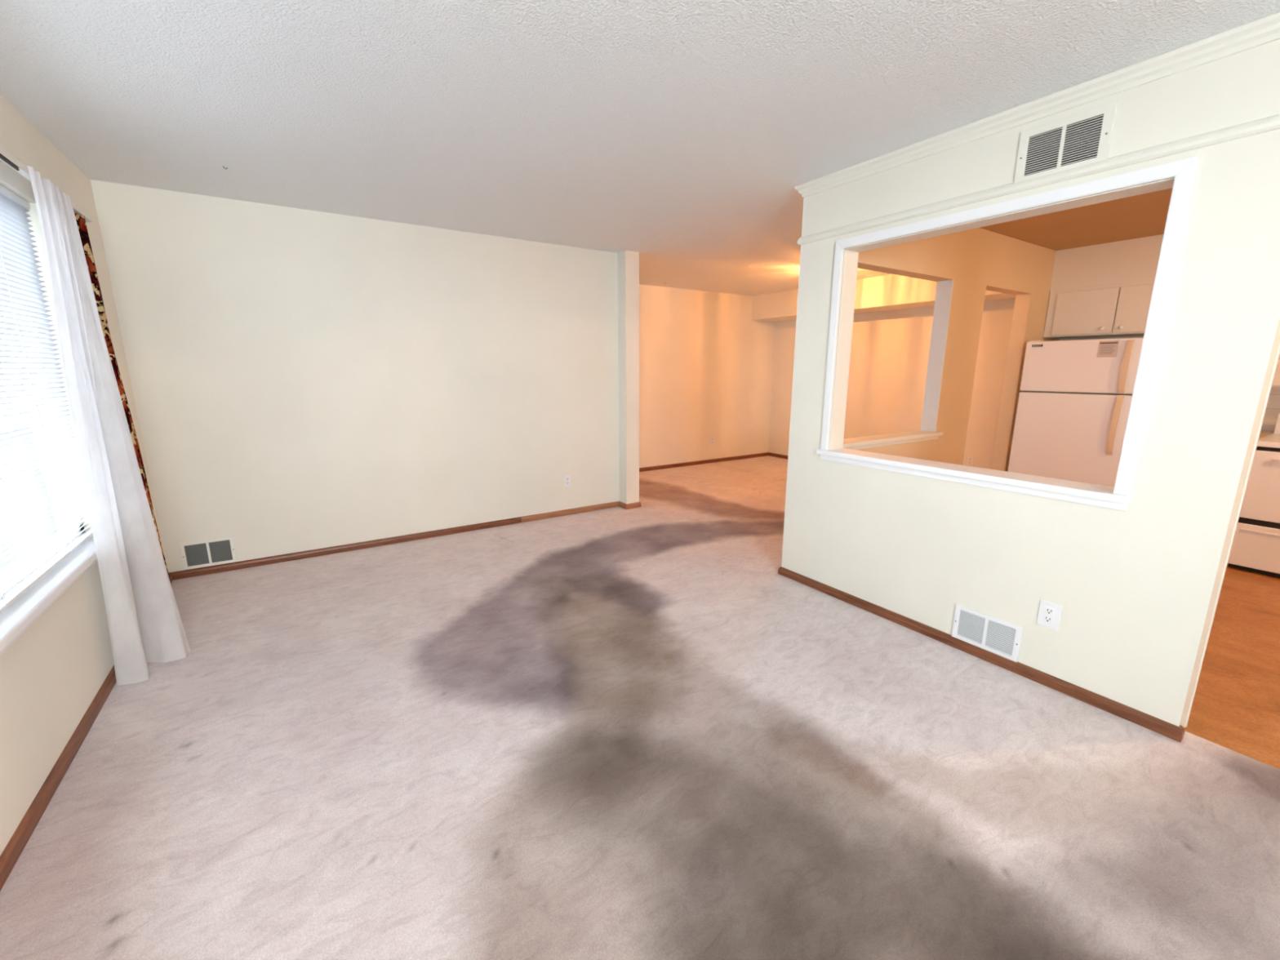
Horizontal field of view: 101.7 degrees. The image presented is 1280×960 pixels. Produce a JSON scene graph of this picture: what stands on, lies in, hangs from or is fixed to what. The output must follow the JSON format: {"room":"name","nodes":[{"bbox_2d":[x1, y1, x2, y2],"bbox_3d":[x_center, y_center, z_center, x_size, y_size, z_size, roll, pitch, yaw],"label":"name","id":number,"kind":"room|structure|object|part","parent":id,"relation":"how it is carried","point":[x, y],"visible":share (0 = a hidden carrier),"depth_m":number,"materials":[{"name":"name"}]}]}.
{"room":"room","nodes":[
{"label":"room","id":0,"kind":"room"},
{"bbox_2d":[0,94,168,855],"bbox_3d":[-1.495,0.030,0.629,0.170,2.440,6.460,-8,14,-33],"label":"wall","id":1,"kind":"structure","parent":0,"point":[52,673],"depth_m":2.06,"materials":[{"name":"beige paint"}]},
{"bbox_2d":[0,146,93,222],"bbox_3d":[-1.876,-1.022,1.223,0.072,0.044,3.515,-8,14,-33],"label":"curtain rod","id":2,"kind":"object","parent":1,"relation":"attached to","point":[5,156],"visible":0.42,"depth_m":1.97,"materials":[{"name":"white"}]},
{"bbox_2d":[27,165,191,685],"bbox_3d":[-2.341,-0.185,2.352,0.208,2.127,0.551,-6,14,-28],"label":"sheer curtain","id":3,"kind":"object","parent":2,"relation":"hanging from","point":[144,621],"visible":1,"depth_m":2.30,"materials":[{"name":"white fabric"}]},
{"bbox_2d":[74,213,172,587],"bbox_3d":[-2.721,-0.271,2.765,0.078,2.087,0.608,-8,14,-33],"label":"drape","id":4,"kind":"object","parent":2,"relation":"hanging from","point":[81,222],"visible":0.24,"depth_m":2.68,"materials":[{"name":"fabric"}]},
{"bbox_2d":[0,293,97,656],"bbox_3d":[-1.935,-0.208,1.304,0.215,1.535,2.730,-8,14,-33],"label":"window","id":5,"kind":"structure","parent":1,"relation":"in","point":[19,616],"depth_m":2.08,"materials":[{"name":"white"}]},
{"bbox_2d":[0,184,93,613],"bbox_3d":[-1.913,-0.248,1.311,0.028,1.456,2.618,-8,14,-33],"label":"window blind","id":6,"kind":"object","parent":5,"relation":"attached to","point":[19,273],"visible":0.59,"depth_m":2.08,"materials":[{"name":"white plastic"}]},
{"bbox_3d":[-2.058,-0.284,1.529,0.027,1.420,0.004,-8,14,-33],"label":"ladder cord","id":7,"kind":"part","parent":6,"relation":"part of","materials":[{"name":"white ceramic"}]},
{"bbox_3d":[-2.399,-0.392,2.036,0.027,1.420,0.004,-8,14,-33],"label":"ladder cord","id":8,"kind":"part","parent":6,"relation":"part of","materials":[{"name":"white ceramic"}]},
{"bbox_3d":[-1.913,0.457,1.461,0.024,0.014,2.610,-8,14,-33],"label":"rail","id":9,"kind":"part","parent":6,"relation":"part of","materials":[{"name":"white plastic"}]},
{"bbox_3d":[-1.935,0.508,1.457,0.215,0.070,2.730,-8,14,-33],"label":"sill","id":10,"kind":"part","parent":5,"relation":"part of","materials":[{"name":"white wood"}]},
{"bbox_2d":[0,573,173,891],"bbox_3d":[-1.418,1.188,0.927,0.015,0.052,6.260,-8,14,-33],"label":"baseboard","id":11,"kind":"structure","parent":1,"relation":"attached to","point":[20,838],"depth_m":1.72,"materials":[{"name":"brown wood"}]},
{"bbox_2d":[90,179,639,572],"bbox_3d":[-2.064,-0.844,4.734,3.830,2.440,1.660,-8,14,-33],"label":"wall","id":12,"kind":"structure","parent":0,"point":[302,380],"depth_m":3.88,"materials":[{"name":"beige paint"}]},
{"bbox_2d":[178,536,237,569],"bbox_3d":[-2.955,0.500,3.572,0.290,0.186,0.010,-8,14,-33],"label":"air vent","id":13,"kind":"object","parent":12,"relation":"in","point":[202,553],"visible":1,"depth_m":3.57,"materials":[{"name":"white metal"}]},
{"bbox_2d":[168,501,640,580],"bbox_3d":[-1.621,0.429,4.487,3.675,0.052,0.355,-8,14,-33],"label":"baseboard","id":14,"kind":"structure","parent":12,"relation":"attached to","point":[340,548],"depth_m":4.16,"materials":[{"name":"brown wood"}]},
{"bbox_2d":[564,474,570,487],"bbox_3d":[-0.695,0.009,4.987,0.072,0.117,0.009,-8,14,-33],"label":"wall outlet","id":15,"kind":"object","parent":12,"relation":"attached to","point":[566,477],"visible":1,"depth_m":4.98,"materials":[{"name":"white plastic"}]},
{"bbox_2d":[0,455,1279,959],"bbox_3d":[1.163,0.706,3.441,7.480,0.050,7.700,-8,14,-33],"label":"floor","id":16,"kind":"structure","parent":0,"point":[615,733],"depth_m":1.80,"materials":[{"name":"carpet"}]},
{"bbox_2d":[1007,337,1143,486],"bbox_3d":[3.964,-0.427,4.676,0.852,1.612,0.787,-8,14,-33],"label":"refrigerator","id":17,"kind":"object","parent":16,"relation":"on","point":[1073,405],"visible":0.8,"depth_m":4.40,"materials":[{"name":"white metal"}]},
{"bbox_3d":[3.678,-0.210,4.530,0.062,1.068,0.787,-8,14,-33],"label":"door","id":18,"kind":"part","parent":17,"relation":"part of","materials":[{"name":"white metal"}]},
{"bbox_3d":[3.678,-0.954,4.371,0.062,0.430,0.787,-8,14,-33],"label":"freezer door","id":19,"kind":"part","parent":17,"relation":"part of","materials":[{"name":"white metal"}]},
{"bbox_2d":[1099,342,1117,354],"bbox_3d":[3.750,-1.058,4.176,0.001,0.090,0.111,-8,14,-33],"label":"print","id":20,"kind":"object","parent":17,"relation":"attached to","point":[1105,348],"depth_m":4.17,"materials":[{"name":"grey paper"}]},
{"bbox_3d":[3.805,-0.433,4.178,0.052,0.472,0.040,-8,14,-33],"label":"handle","id":21,"kind":"part","parent":17,"relation":"part of","materials":[{"name":"beige plastic"}]},
{"bbox_3d":[3.805,-0.887,4.082,0.052,0.410,0.040,-8,14,-33],"label":"handle","id":22,"kind":"part","parent":17,"relation":"part of","materials":[{"name":"beige plastic"}]},
{"bbox_2d":[1227,413,1279,577],"bbox_3d":[4.693,0.126,3.504,0.859,1.060,0.772,-8,14,-33],"label":"range","id":23,"kind":"object","parent":16,"relation":"on","point":[1255,546],"visible":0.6,"depth_m":3.54,"materials":[{"name":"white metal"}]},
{"bbox_3d":[4.382,0.506,3.376,0.035,0.300,0.768,-8,14,-33],"label":"drawer","id":24,"kind":"part","parent":23,"relation":"part of","materials":[{"name":"white metal"}]},
{"bbox_3d":[4.382,0.090,3.287,0.035,0.470,0.768,-8,14,-33],"label":"oven door","id":25,"kind":"part","parent":23,"relation":"part of","materials":[{"name":"white metal"}]},
{"bbox_2d":[1256,433,1279,448],"bbox_3d":[4.674,-0.224,3.417,0.745,0.036,0.772,-8,14,-33],"label":"cooktop","id":26,"kind":"object","parent":23,"relation":"in","point":[1272,441],"depth_m":3.51,"materials":[{"name":"white ceramic"}]},
{"bbox_3d":[4.353,-0.092,3.229,0.043,0.022,0.568,-8,14,-33],"label":"door handle","id":27,"kind":"part","parent":23,"relation":"part of","materials":[{"name":"white metal"}]},
{"bbox_2d":[1258,431,1274,438],"bbox_3d":[4.503,0.050,4.230,0.699,0.905,0.640,-8,14,-33],"label":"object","id":28,"kind":"object","parent":16,"relation":"on","point":[1263,433],"visible":0.02,"depth_m":3.93,"materials":[{"name":"white"}]},
{"bbox_2d":[0,0,1279,296],"bbox_3d":[1.199,-1.781,2.922,7.610,0.150,8.080,-8,14,-33],"label":"ceiling","id":29,"kind":"structure","parent":0,"point":[680,135],"depth_m":2.09,"materials":[{"name":"white paint"}]},
{"bbox_2d":[639,284,775,467],"bbox_3d":[0.648,-1.411,7.403,3.700,2.440,0.120,-8,14,-33],"label":"wall","id":30,"kind":"structure","parent":0,"point":[706,367],"depth_m":7.46,"materials":[{"name":"beige paint"}]},
{"bbox_2d":[710,436,714,444],"bbox_3d":[1.084,-0.588,7.793,0.072,0.117,0.009,-8,14,-33],"label":"wall outlet","id":31,"kind":"object","parent":30,"relation":"attached to","point":[712,438],"visible":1,"depth_m":7.79,"materials":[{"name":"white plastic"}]},
{"bbox_2d":[639,452,787,471],"bbox_3d":[1.598,0.086,6.103,3.550,0.052,3.570,-8,14,-33],"label":"baseboard","id":32,"kind":"structure","parent":30,"relation":"attached to","point":[719,460],"depth_m":7.82,"materials":[{"name":"brown wood"}]},
{"bbox_2d":[857,227,1059,471],"bbox_3d":[2.611,-0.755,4.322,3.580,2.440,0.120,-8,14,-33],"label":"wall","id":33,"kind":"structure","parent":0,"point":[978,260],"depth_m":4.21,"materials":[{"name":"paint"}]},
{"bbox_2d":[842,430,942,449],"bbox_3d":[1.808,-0.295,3.872,1.350,0.057,0.175,-8,14,-33],"label":"trim","id":34,"kind":"structure","parent":33,"relation":"attached to","point":[882,440],"depth_m":3.83,"materials":[{"name":"white wood"}]},
{"bbox_2d":[920,279,953,431],"bbox_3d":[2.326,-0.956,4.088,0.012,1.148,0.118,-8,14,-33],"label":"trim","id":35,"kind":"structure","parent":33,"relation":"attached to","point":[944,292],"depth_m":4.08,"materials":[{"name":"white"}]},
{"bbox_2d":[768,298,1274,469],"bbox_3d":[4.261,-0.933,5.161,0.120,2.440,7.680,-8,14,-33],"label":"wall","id":36,"kind":"structure","parent":0,"point":[890,349],"depth_m":6.55,"materials":[{"name":"beige paint"}]},
{"bbox_2d":[751,274,1015,321],"bbox_3d":[2.870,-2.280,6.442,0.520,0.340,3.590,-8,14,-33],"label":"soffit","id":37,"kind":"object","parent":36,"relation":"attached to","point":[889,292],"depth_m":6.15,"materials":[{"name":"beige paint"}]},
{"bbox_2d":[966,455,974,466],"bbox_3d":[3.773,-0.221,5.952,0.009,0.117,0.072,-8,14,-33],"label":"wall outlet","id":38,"kind":"object","parent":36,"relation":"attached to","point":[970,461],"visible":1,"depth_m":5.95,"materials":[{"name":"white plastic"}]},
{"bbox_2d":[1043,280,1154,338],"bbox_3d":[4.214,-1.490,4.586,0.447,0.420,0.945,-8,14,-33],"label":"upper cabinet","id":39,"kind":"object","parent":36,"relation":"attached to","point":[1119,309],"visible":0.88,"depth_m":4.55,"materials":[{"name":"white wood"}]},
{"bbox_3d":[3.956,-1.493,4.643,0.017,0.378,0.436,-8,14,-33],"label":"door","id":40,"kind":"part","parent":39,"relation":"part of","materials":[{"name":"white wood"}]},
{"bbox_3d":[4.191,-1.419,4.292,0.017,0.378,0.406,-8,14,-33],"label":"door","id":41,"kind":"part","parent":39,"relation":"part of","materials":[{"name":"white wood"}]},
{"bbox_2d":[1049,234,1163,290],"bbox_3d":[5.063,-1.604,3.287,0.400,0.345,3.970,-8,14,-33],"label":"soffit","id":42,"kind":"object","parent":36,"relation":"attached to","point":[1136,260],"depth_m":4.48,"materials":[{"name":"white paint"}]},
{"bbox_2d":[1260,387,1279,431],"bbox_3d":[5.246,-0.457,3.612,0.006,0.343,2.300,-8,14,-33],"label":"backsplash","id":43,"kind":"structure","parent":36,"relation":"attached to","point":[1272,411],"depth_m":4.07,"materials":[{"name":"tile"}]},
{"bbox_2d":[1271,354,1279,387],"bbox_3d":[5.041,-1.020,3.400,0.447,0.845,1.175,-8,14,-33],"label":"upper cabinet","id":44,"kind":"object","parent":36,"relation":"attached to","point":[1276,382],"visible":0.02,"depth_m":3.77,"materials":[{"name":"white wood"}]},
{"bbox_2d":[781,39,1279,728],"bbox_3d":[2.151,-0.197,1.703,0.130,2.440,4.090,-8,14,-33],"label":"wall partition","id":45,"kind":"structure","parent":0,"point":[1136,588],"depth_m":2.06,"materials":[{"name":"beige paint"}]},
{"bbox_2d":[816,448,1132,511],"bbox_3d":[1.551,-0.041,2.644,0.182,0.063,1.452,-8,14,-33],"label":"window sill","id":46,"kind":"structure","parent":45,"relation":"attached to","point":[1095,495],"depth_m":2.42,"materials":[{"name":"white wood"}]},
{"bbox_2d":[777,566,1184,742],"bbox_3d":[1.519,0.791,2.793,0.050,0.052,1.990,-8,14,-33],"label":"baseboard","id":47,"kind":"structure","parent":45,"relation":"attached to","point":[1161,726],"depth_m":2.43,"materials":[{"name":"brown wood"}]},
{"bbox_2d":[951,604,1022,662],"bbox_3d":[1.670,0.735,2.520,0.010,0.176,0.292,-8,14,-33],"label":"air vent","id":48,"kind":"object","parent":45,"relation":"in","point":[997,636],"visible":1,"depth_m":2.51,"materials":[{"name":"white plastic"}]},
{"bbox_2d":[829,177,1174,449],"bbox_3d":[1.566,-0.629,2.525,0.126,1.137,1.337,-8,14,-33],"label":"trim","id":49,"kind":"structure","parent":45,"relation":"attached to","point":[851,255],"depth_m":2.94,"materials":[{"name":"white wood"}]},
{"bbox_2d":[820,156,1198,495],"bbox_3d":[1.503,-0.644,2.480,0.020,1.185,1.433,-8,14,-33],"label":"trim","id":50,"kind":"structure","parent":45,"relation":"attached to","point":[1184,171],"depth_m":1.97,"materials":[{"name":"white wood"}]},
{"bbox_2d":[794,12,1279,197],"bbox_3d":[2.124,-1.361,1.461,0.170,0.062,4.130,-8,14,-33],"label":"trim","id":51,"kind":"structure","parent":45,"relation":"attached to","point":[1264,30],"depth_m":2.00,"materials":[{"name":"white wood"}]},
{"bbox_2d":[797,114,1279,244],"bbox_3d":[2.140,-1.095,1.514,0.146,0.044,4.106,-8,14,-33],"label":"trim","id":52,"kind":"structure","parent":45,"relation":"attached to","point":[1270,123],"depth_m":2.03,"materials":[{"name":"white wood"}]},
{"bbox_2d":[1036,600,1062,630],"bbox_3d":[1.798,0.593,2.290,0.010,0.115,0.078,-8,14,-33],"label":"wall outlet","id":53,"kind":"object","parent":45,"relation":"attached to","point":[1049,613],"visible":1,"depth_m":2.29,"materials":[{"name":"white plastic"}]},
{"bbox_2d":[1043,606,1054,623],"bbox_3d":[1.796,0.594,2.289,0.005,0.068,0.033,-8,14,-33],"label":"receptacle","id":54,"kind":"object","parent":53,"relation":"attached to","point":[1048,611],"depth_m":2.29,"materials":[{"name":"white plastic"}]},
{"bbox_2d":[1013,101,1117,183],"bbox_3d":[1.677,-1.325,2.072,0.010,0.208,0.310,-8,14,-33],"label":"air vent","id":55,"kind":"object","parent":45,"relation":"in","point":[1083,138],"visible":1,"depth_m":2.06,"materials":[{"name":"white metal"}]},
{"bbox_2d":[1184,343,1279,727],"bbox_3d":[2.148,-0.030,1.857,0.016,2.050,0.034,-8,14,-33],"label":"trim","id":56,"kind":"structure","parent":45,"relation":"attached to","point":[1278,350],"depth_m":1.89,"materials":[{"name":"white wood"}]},
{"label":"outside","id":57,"kind":"structure","parent":0,"visible":0},
{"bbox_2d":[0,417,58,573],"bbox_3d":[-14.380,3.230,-5.918,28.870,0.100,55.000,-8,14,-33],"label":"window","id":58,"kind":"structure","parent":57,"point":[10,523],"depth_m":7.55,"materials":[{"name":"white"}]}
]}

